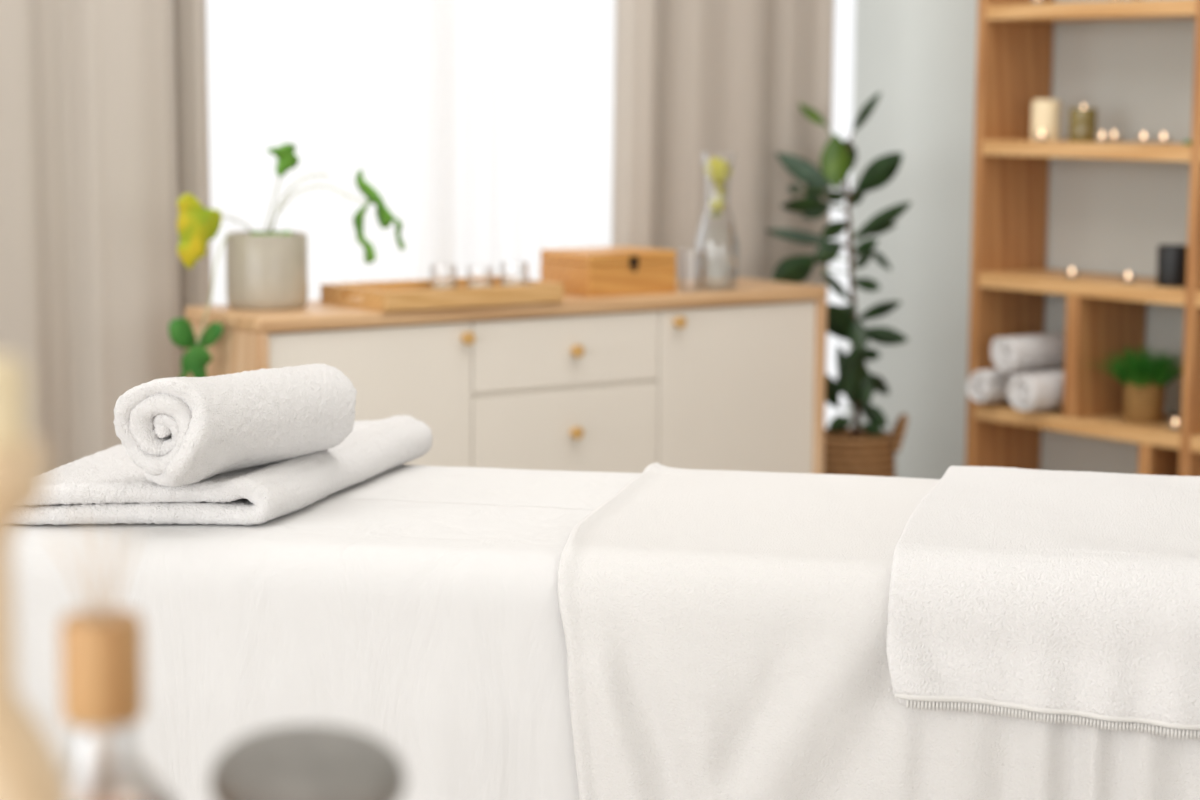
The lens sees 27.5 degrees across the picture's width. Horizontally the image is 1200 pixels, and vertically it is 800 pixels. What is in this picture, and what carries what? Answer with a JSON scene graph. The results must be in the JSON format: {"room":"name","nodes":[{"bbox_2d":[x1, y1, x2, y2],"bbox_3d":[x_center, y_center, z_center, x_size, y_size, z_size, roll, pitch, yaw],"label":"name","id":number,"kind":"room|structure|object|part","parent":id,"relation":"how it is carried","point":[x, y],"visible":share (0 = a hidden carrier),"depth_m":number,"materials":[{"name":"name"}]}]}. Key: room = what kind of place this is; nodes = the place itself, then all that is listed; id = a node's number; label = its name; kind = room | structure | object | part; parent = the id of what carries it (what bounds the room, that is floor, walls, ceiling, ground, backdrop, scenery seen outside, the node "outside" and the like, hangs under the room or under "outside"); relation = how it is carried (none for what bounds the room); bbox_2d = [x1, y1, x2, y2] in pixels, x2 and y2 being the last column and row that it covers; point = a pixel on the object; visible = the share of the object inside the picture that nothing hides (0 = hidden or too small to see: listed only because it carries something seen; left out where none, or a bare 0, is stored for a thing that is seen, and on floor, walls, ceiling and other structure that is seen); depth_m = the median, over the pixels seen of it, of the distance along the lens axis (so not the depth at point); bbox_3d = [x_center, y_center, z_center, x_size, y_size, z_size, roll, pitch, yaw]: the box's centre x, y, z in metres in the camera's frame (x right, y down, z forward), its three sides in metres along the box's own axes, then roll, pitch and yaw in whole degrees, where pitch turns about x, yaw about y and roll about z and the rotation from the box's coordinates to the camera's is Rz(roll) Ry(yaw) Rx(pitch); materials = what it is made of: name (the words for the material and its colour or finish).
{"room":"spa","nodes":[
{"label":"spa","id":0,"kind":"room"},
{"bbox_2d":[847,0,1195,478],"bbox_3d":[3.372,-0.454,2.386,0.100,2.700,8.965,-5,9,-37],"label":"wall","id":1,"kind":"structure","parent":0,"point":[1107,216],"depth_m":5.65,"materials":[{"name":"grey paint"}]},
{"bbox_3d":[-0.515,-1.958,4.636,3.040,0.023,0.023,-5,9,-37],"label":"curtain rod","id":2,"kind":"object","parent":1,"relation":"attached to","visible":0},
{"bbox_2d":[0,0,211,471],"bbox_3d":[-1.218,-0.638,4.273,1.210,2.480,0.136,-5,9,-37],"label":"curtain","id":3,"kind":"object","parent":2,"relation":"hanging from","point":[104,103],"visible":0.61,"depth_m":4.49,"materials":[{"name":"beige fabric"}]},
{"bbox_2d":[612,0,833,409],"bbox_3d":[0.281,-0.768,5.406,0.608,2.480,0.065,-5,9,-37],"label":"curtain","id":4,"kind":"object","parent":2,"relation":"hanging from","point":[714,78],"visible":0.38,"depth_m":5.40,"materials":[{"name":"beige fabric"}]},
{"bbox_3d":[0.359,1.181,0.410,7.500,0.100,9.365,-5,9,-37],"label":"floor","id":5,"kind":"structure","parent":0,"visible":0},
{"bbox_2d":[185,278,826,473],"bbox_3d":[-0.142,0.187,4.759,1.325,0.780,0.284,-5,9,-37],"label":"sideboard","id":6,"kind":"object","parent":5,"relation":"on","point":[715,379],"visible":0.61,"depth_m":4.67,"materials":[{"name":"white wood"}]},
{"bbox_3d":[-0.663,0.215,4.370,0.022,0.692,0.272,-5,9,-37],"label":"panel","id":7,"kind":"part","parent":6,"relation":"part of","materials":[{"name":"brown wood"}]},
{"bbox_2d":[168,144,404,376],"bbox_3d":[-0.579,-0.245,4.392,0.431,0.424,0.202,-2,8,-22],"label":"potted plant","id":8,"kind":"object","parent":6,"relation":"on","point":[266,270],"visible":0.98,"depth_m":4.35,"materials":[{"name":"plant"}]},
{"bbox_3d":[-0.669,-0.199,4.351,0.020,0.188,0.183,3,7,16],"label":"stem","id":9,"kind":"part","parent":8,"relation":"part of","materials":[{"name":"green plant"}]},
{"bbox_3d":[-0.656,-0.310,4.383,0.009,0.046,0.183,3,8,23],"label":"stem","id":10,"kind":"part","parent":8,"relation":"part of","materials":[{"name":"plant"}]},
{"bbox_2d":[226,231,307,309],"bbox_3d":[-0.600,-0.234,4.415,0.146,0.134,0.146,-5,9,-37],"label":"pot","id":11,"kind":"object","parent":8,"relation":"attached to","point":[266,270],"depth_m":4.35,"materials":[{"name":"beige ceramic"}]},
{"bbox_3d":[-0.595,-0.357,4.444,0.053,0.122,0.005,7,10,43],"label":"stem","id":12,"kind":"part","parent":8,"relation":"part of","materials":[{"name":"green plant"}]},
{"bbox_3d":[-0.546,-0.353,4.447,0.118,0.115,0.009,2,7,13],"label":"stem","id":13,"kind":"part","parent":8,"relation":"part of","materials":[{"name":"green plant"}]},
{"bbox_3d":[-0.514,-0.340,4.424,0.201,0.096,0.022,3,8,18],"label":"stem","id":14,"kind":"part","parent":8,"relation":"part of","materials":[{"name":"green plant"}]},
{"bbox_3d":[-0.413,0.198,4.413,0.426,0.659,0.020,-5,9,-37],"label":"door","id":15,"kind":"part","parent":6,"relation":"part of","materials":[{"name":"beige paint"}]},
{"bbox_2d":[321,276,563,310],"bbox_3d":[-0.292,-0.199,4.557,0.394,0.034,0.224,-5,9,-37],"label":"serving tray","id":16,"kind":"object","parent":6,"relation":"on","point":[399,295],"visible":1,"depth_m":4.49,"materials":[{"name":"brown wood"}]},
{"bbox_2d":[429,264,456,289],"bbox_3d":[-0.296,-0.228,4.620,0.054,0.053,0.054,-5,9,-37],"label":"glass jar","id":17,"kind":"object","parent":16,"relation":"on","point":[434,285],"visible":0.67,"depth_m":4.61,"materials":[{"name":"clear glass"}]},
{"bbox_2d":[466,266,492,287],"bbox_3d":[-0.228,-0.228,4.635,0.052,0.050,0.052,-5,9,-37],"label":"glass jar","id":18,"kind":"object","parent":16,"relation":"on","point":[470,284],"visible":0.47,"depth_m":4.63,"materials":[{"name":"clear glass"}]},
{"bbox_2d":[499,261,528,285],"bbox_3d":[-0.163,-0.233,4.646,0.056,0.058,0.056,-5,9,-37],"label":"glass jar","id":19,"kind":"object","parent":16,"relation":"on","point":[502,282],"visible":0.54,"depth_m":4.63,"materials":[{"name":"clear glass"}]},
{"bbox_3d":[-0.243,-0.113,4.477,0.025,0.025,0.024,-5,9,-37],"label":"knob","id":20,"kind":"part","parent":6,"relation":"part of","materials":[{"name":"gold metal"}]},
{"bbox_3d":[-0.223,0.144,4.861,1.281,0.667,0.013,-5,9,-37],"label":"panel","id":21,"kind":"part","parent":6,"relation":"part of","materials":[{"name":"brown wood"}]},
{"bbox_3d":[-0.068,-0.024,4.655,0.438,0.026,0.014,-5,9,-37],"label":"rail","id":22,"kind":"part","parent":6,"relation":"part of","materials":[{"name":"beige paint"}]},
{"bbox_3d":[-0.062,0.083,4.659,0.438,0.203,0.008,-5,9,-37],"label":"drawer","id":23,"kind":"part","parent":6,"relation":"part of","materials":[{"name":"beige paint"}]},
{"bbox_3d":[-0.061,-0.093,4.637,0.438,0.132,0.008,-5,9,-37],"label":"drawer","id":24,"kind":"part","parent":6,"relation":"part of","materials":[{"name":"beige paint"}]},
{"bbox_3d":[-0.045,0.062,4.652,0.025,0.025,0.024,-5,9,-37],"label":"knob","id":25,"kind":"part","parent":6,"relation":"part of","materials":[{"name":"gold metal"}]},
{"bbox_3d":[-0.044,-0.093,4.633,0.025,0.025,0.024,-5,9,-37],"label":"knob","id":26,"kind":"part","parent":6,"relation":"part of","materials":[{"name":"gold metal"}]},
{"bbox_2d":[540,246,676,296],"bbox_3d":[0.019,-0.253,4.808,0.216,0.083,0.166,-5,9,-37],"label":"wooden box","id":27,"kind":"object","parent":6,"relation":"on","point":[616,270],"visible":0.98,"depth_m":4.75,"materials":[{"name":"brown wood"}]},
{"bbox_3d":[0.017,-0.284,4.807,0.216,0.022,0.160,-5,9,-37],"label":"lid","id":28,"kind":"part","parent":27,"relation":"part of","materials":[{"name":"brown wood"}]},
{"bbox_3d":[0.154,-0.152,4.777,0.025,0.025,0.024,-5,9,-37],"label":"knob","id":29,"kind":"part","parent":6,"relation":"part of","materials":[{"name":"gold metal"}]},
{"bbox_2d":[679,249,702,291],"bbox_3d":[0.179,-0.256,4.842,0.047,0.082,0.047,-5,9,-37],"label":"drinking glass","id":30,"kind":"object","parent":6,"relation":"on","point":[680,249],"visible":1,"depth_m":4.84,"materials":[{"name":"clear glass"}]},
{"bbox_3d":[0.178,-0.218,4.847,0.036,0.007,0.036,-5,9,-37],"label":"glass","id":31,"kind":"part","parent":30,"relation":"part of","materials":[{"name":"clear glass"}]},
{"bbox_2d":[695,152,738,289],"bbox_3d":[0.235,-0.358,4.901,0.088,0.272,0.088,-5,9,-37],"label":"carafe","id":32,"kind":"object","parent":6,"relation":"on","point":[719,170],"visible":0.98,"depth_m":4.89,"materials":[{"name":"clear glass"}]},
{"bbox_3d":[0.271,0.139,4.931,0.406,0.659,0.020,-5,9,-37],"label":"door","id":33,"kind":"part","parent":6,"relation":"part of","materials":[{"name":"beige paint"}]},
{"bbox_3d":[0.373,0.125,5.155,0.022,0.692,0.272,-5,9,-37],"label":"panel","id":34,"kind":"part","parent":6,"relation":"part of","materials":[{"name":"brown wood"}]},
{"bbox_2d":[765,92,910,476],"bbox_3d":[0.526,-0.094,5.447,0.310,1.176,0.295,0,7,-1],"label":"rubber plant","id":35,"kind":"object","parent":5,"relation":"on","point":[868,450],"visible":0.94,"depth_m":5.38,"materials":[{"name":"green plant"}]},
{"bbox_3d":[0.558,-0.201,5.425,0.022,0.635,0.082,-2,8,-19],"label":"stem","id":36,"kind":"part","parent":35,"relation":"part of","materials":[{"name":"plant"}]},
{"bbox_2d":[824,428,895,476],"bbox_3d":[0.552,0.284,5.455,0.216,0.424,0.216,-5,9,-37],"label":"basket","id":37,"kind":"object","parent":35,"relation":"attached to","point":[847,451],"depth_m":5.35,"materials":[{"name":"brown wicker"}]},
{"bbox_3d":[0.661,0.070,5.427,0.039,0.082,0.115,0,7,0],"label":"handle","id":38,"kind":"part","parent":35,"relation":"part of","materials":[{"name":"brown wicker"}]},
{"bbox_2d":[965,0,1199,475],"bbox_3d":[1.260,-0.410,4.907,0.215,1.950,1.207,-5,9,-37],"label":"bookcase","id":39,"kind":"object","parent":5,"relation":"on","point":[1010,279],"visible":0.59,"depth_m":5.24,"materials":[{"name":"brown wood"}]},
{"bbox_2d":[967,367,1061,402],"bbox_3d":[0.908,-0.037,5.360,0.240,0.071,0.068,-5,9,-37],"label":"rolled towel","id":40,"kind":"object","parent":39,"relation":"on","point":[991,385],"visible":0.49,"depth_m":5.29,"materials":[{"name":"white fabric"}]},
{"bbox_2d":[991,332,1064,371],"bbox_3d":[0.951,-0.104,5.308,0.230,0.073,0.079,-5,9,-37],"label":"rolled towel","id":41,"kind":"object","parent":40,"relation":"on","point":[1025,352],"visible":0.87,"depth_m":5.25,"materials":[{"name":"white fabric"}]},
{"bbox_2d":[1008,370,1063,410],"bbox_3d":[0.985,-0.023,5.252,0.245,0.078,0.084,-5,9,-37],"label":"rolled towel","id":42,"kind":"object","parent":39,"relation":"on","point":[1040,390],"visible":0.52,"depth_m":5.18,"materials":[{"name":"white fabric"}]},
{"bbox_2d":[1031,0,1043,2],"bbox_3d":[0.922,-0.848,5.165,0.028,0.025,0.028,-5,9,-37],"label":"tealight","id":43,"kind":"object","parent":39,"relation":"on","point":[1033,1],"visible":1,"depth_m":5.16,"materials":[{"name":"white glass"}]},
{"bbox_2d":[1035,130,1047,140],"bbox_3d":[0.934,-0.560,5.183,0.028,0.025,0.028,-5,9,-37],"label":"tealight","id":44,"kind":"object","parent":39,"relation":"on","point":[1041,132],"visible":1,"depth_m":5.18,"materials":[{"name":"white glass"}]},
{"bbox_2d":[1030,98,1060,140],"bbox_3d":[0.953,-0.600,5.237,0.062,0.091,0.062,-5,9,-37],"label":"pillar candle","id":45,"kind":"object","parent":39,"relation":"on","point":[1045,113],"visible":0.98,"depth_m":5.21,"materials":[{"name":"beige wax"}]},
{"bbox_2d":[1065,268,1078,278],"bbox_3d":[0.992,-0.267,5.149,0.028,0.025,0.028,-5,9,-37],"label":"tealight","id":46,"kind":"object","parent":39,"relation":"on","point":[1071,275],"visible":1,"depth_m":5.15,"materials":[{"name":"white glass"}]},
{"bbox_3d":[1.077,0.047,5.202,0.215,0.032,0.565,-5,9,-37],"label":"shelf","id":47,"kind":"part","parent":39,"relation":"part of","materials":[{"name":"brown wood"}]},
{"bbox_3d":[1.079,-0.240,5.166,0.215,0.032,0.565,-5,9,-37],"label":"shelf","id":48,"kind":"part","parent":39,"relation":"part of","materials":[{"name":"brown wood"}]},
{"bbox_2d":[1068,104,1096,141],"bbox_3d":[1.018,-0.584,5.162,0.058,0.078,0.058,-5,9,-37],"label":"jar candle","id":49,"kind":"object","parent":39,"relation":"on","point":[1082,121],"visible":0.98,"depth_m":5.14,"materials":[{"name":"green glass"}]},
{"bbox_3d":[1.081,-0.523,5.130,0.215,0.032,0.565,-5,9,-37],"label":"shelf","id":50,"kind":"part","parent":39,"relation":"part of","materials":[{"name":"brown wood"}]},
{"bbox_3d":[1.083,-0.809,5.095,0.215,0.032,0.565,-5,9,-37],"label":"shelf","id":51,"kind":"part","parent":39,"relation":"part of","materials":[{"name":"brown wood"}]},
{"bbox_2d":[1095,131,1108,142],"bbox_3d":[1.035,-0.543,5.052,0.028,0.025,0.028,-5,9,-37],"label":"tealight","id":52,"kind":"object","parent":39,"relation":"on","point":[1101,139],"visible":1,"depth_m":5.05,"materials":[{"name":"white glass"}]},
{"bbox_2d":[1107,131,1120,141],"bbox_3d":[1.076,-0.552,5.130,0.028,0.025,0.028,-5,9,-37],"label":"tealight","id":53,"kind":"object","parent":39,"relation":"on","point":[1113,134],"visible":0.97,"depth_m":5.12,"materials":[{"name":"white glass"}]},
{"bbox_2d":[1121,272,1134,283],"bbox_3d":[1.085,-0.252,5.036,0.028,0.025,0.028,-5,9,-37],"label":"tealight","id":54,"kind":"object","parent":39,"relation":"on","point":[1127,280],"visible":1,"depth_m":5.03,"materials":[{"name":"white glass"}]},
{"bbox_2d":[1087,345,1182,423],"bbox_3d":[1.122,-0.039,5.082,0.270,0.169,0.239,-5,9,-37],"label":"potted grass","id":55,"kind":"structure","parent":39,"relation":"on","point":[1145,380],"depth_m":5.05,"materials":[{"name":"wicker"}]},
{"bbox_2d":[1123,380,1165,423],"bbox_3d":[1.130,0.001,5.088,0.086,0.088,0.086,-5,9,-37],"label":"pot","id":56,"kind":"object","parent":55,"relation":"attached to","point":[1144,400],"depth_m":5.05,"materials":[{"name":"wicker"}]},
{"bbox_2d":[1137,132,1150,143],"bbox_3d":[1.103,-0.532,4.972,0.028,0.025,0.028,-5,9,-37],"label":"tealight","id":57,"kind":"object","parent":39,"relation":"on","point":[1143,140],"visible":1,"depth_m":4.96,"materials":[{"name":"clear glass"}]},
{"bbox_2d":[1156,132,1170,144],"bbox_3d":[1.136,-0.527,4.938,0.028,0.025,0.028,-5,9,-37],"label":"tealight","id":58,"kind":"object","parent":39,"relation":"on","point":[1163,134],"visible":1,"depth_m":4.93,"materials":[{"name":"clear glass"}]},
{"bbox_2d":[1156,245,1186,286],"bbox_3d":[1.165,-0.273,4.978,0.064,0.082,0.064,-5,9,-37],"label":"jar candle","id":59,"kind":"object","parent":39,"relation":"on","point":[1171,259],"visible":0.86,"depth_m":4.95,"materials":[{"name":"black glass"}]},
{"bbox_2d":[1168,418,1180,430],"bbox_3d":[1.167,0.048,4.971,0.028,0.025,0.028,-5,9,-37],"label":"tealight","id":60,"kind":"object","parent":39,"relation":"on","point":[1174,426],"visible":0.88,"depth_m":4.97,"materials":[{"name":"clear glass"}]},
{"bbox_2d":[1183,140,1190,144],"bbox_3d":[1.180,-0.516,4.906,0.025,0.010,0.025,-5,9,-37],"label":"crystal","id":61,"kind":"object","parent":39,"relation":"on","point":[1188,142],"visible":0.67,"depth_m":4.90},
{"bbox_3d":[1.435,0.108,4.736,0.215,0.032,0.563,-5,9,-37],"label":"shelf","id":62,"kind":"part","parent":39,"relation":"part of","materials":[{"name":"brown wood"}]},
{"bbox_3d":[1.437,-0.178,4.700,0.215,0.032,0.563,-5,9,-37],"label":"shelf","id":63,"kind":"part","parent":39,"relation":"part of","materials":[{"name":"brown wood"}]},
{"bbox_3d":[0.327,0.490,2.639,1.906,0.714,0.569,2,7,12],"label":"massage table","id":64,"kind":"object","parent":5,"relation":"on","visible":0},
{"bbox_2d":[11,465,640,799],"bbox_3d":[0.322,0.375,2.622,1.991,0.497,0.665,2,7,12],"label":"sheet","id":65,"kind":"object","parent":64,"relation":"on","point":[414,609],"visible":0.46,"depth_m":2.43,"materials":[{"name":"white fabric"}]},
{"bbox_2d":[17,415,432,525],"bbox_3d":[-0.420,0.073,2.775,0.327,0.056,0.583,2,7,12],"label":"folded towel","id":66,"kind":"object","parent":65,"relation":"on","point":[106,486],"visible":0.61,"depth_m":2.56,"materials":[{"name":"white fabric"}]},
{"bbox_2d":[113,364,356,486],"bbox_3d":[-0.385,0.019,2.617,0.114,0.111,0.301,4,8,29],"label":"rolled towel","id":67,"kind":"object","parent":66,"relation":"on","point":[181,431],"visible":1,"depth_m":2.54,"materials":[{"name":"white fabric"}]},
{"bbox_2d":[557,463,1199,799],"bbox_3d":[0.643,0.361,2.543,1.312,0.469,0.676,2,7,12],"label":"blanket","id":68,"kind":"object","parent":65,"relation":"on","point":[725,631],"visible":0.59,"depth_m":2.32,"materials":[{"name":"white fabric"}]},
{"bbox_2d":[887,466,1199,738],"bbox_3d":[0.726,0.220,2.511,0.806,0.202,0.701,2,7,12],"label":"bath towel","id":69,"kind":"object","parent":68,"relation":"on","point":[1056,596],"visible":1,"depth_m":2.26,"materials":[{"name":"white fabric"}]},
{"bbox_3d":[-0.162,0.662,1.054,0.500,0.760,0.500,-5,9,-37],"label":"side table","id":70,"kind":"object","parent":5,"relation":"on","visible":0},
{"bbox_2d":[0,437,69,799],"bbox_3d":[-0.220,0.158,0.869,0.094,0.287,0.094,-5,9,-37],"label":"candlestick","id":71,"kind":"object","parent":70,"relation":"on","point":[31,768],"visible":0.97,"depth_m":0.85,"materials":[{"name":"brown wood"}]},
{"bbox_2d":[0,354,27,448],"bbox_3d":[-0.219,-0.003,0.849,0.039,0.036,0.039,-5,9,-37],"label":"taper candle","id":72,"kind":"object","parent":71,"relation":"on","point":[13,380],"visible":1,"depth_m":0.84,"materials":[{"name":"beige wax"}]},
{"bbox_2d":[49,513,175,799],"bbox_3d":[-0.204,0.165,1.007,0.066,0.237,0.066,-5,9,-37],"label":"reed diffuser","id":73,"kind":"object","parent":70,"relation":"on","point":[102,680],"visible":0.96,"depth_m":0.99,"materials":[{"name":"clear glass"}]},
{"bbox_2d":[63,723,175,799],"bbox_3d":[-0.204,0.207,1.012,0.066,0.154,0.066,-5,9,-37],"label":"bottle","id":74,"kind":"object","parent":73,"relation":"attached to","point":[97,789],"depth_m":1.01,"materials":[{"name":"clear glass"}]},
{"bbox_3d":[-0.129,0.253,1.066,0.099,0.050,0.116,6,9,35],"label":"stone","id":75,"kind":"object","parent":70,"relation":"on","visible":0},
{"bbox_3d":[-0.124,0.206,1.057,0.100,0.046,0.085,-1,7,-14],"label":"stone","id":76,"kind":"object","parent":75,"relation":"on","visible":0},
{"bbox_2d":[210,724,405,799],"bbox_3d":[-0.125,0.163,1.050,0.084,0.042,0.076,1,7,6],"label":"stone","id":77,"kind":"object","parent":76,"relation":"on","point":[303,761],"visible":1,"depth_m":1.03,"materials":[{"name":"grey stone"}]},
{"bbox_3d":[-2.349,-0.674,3.768,7.500,2.700,0.200,-5,9,-37],"label":"wall","id":78,"kind":"structure","parent":0,"visible":0},
{"bbox_2d":[206,0,453,304],"bbox_3d":[-0.965,-0.686,4.637,1.650,2.470,0.016,-5,9,-37],"label":"sheer curtain","id":79,"kind":"object","parent":78,"relation":"hanging from","point":[355,85],"visible":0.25,"depth_m":4.99,"materials":[{"name":"white fabric"}]},
{"bbox_2d":[454,0,615,284],"bbox_3d":[0.069,-0.781,5.453,1.090,2.470,0.016,-5,9,-37],"label":"sheer curtain","id":80,"kind":"object","parent":78,"relation":"hanging from","point":[534,79],"visible":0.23,"depth_m":5.31,"materials":[{"name":"white fabric"}]}
]}

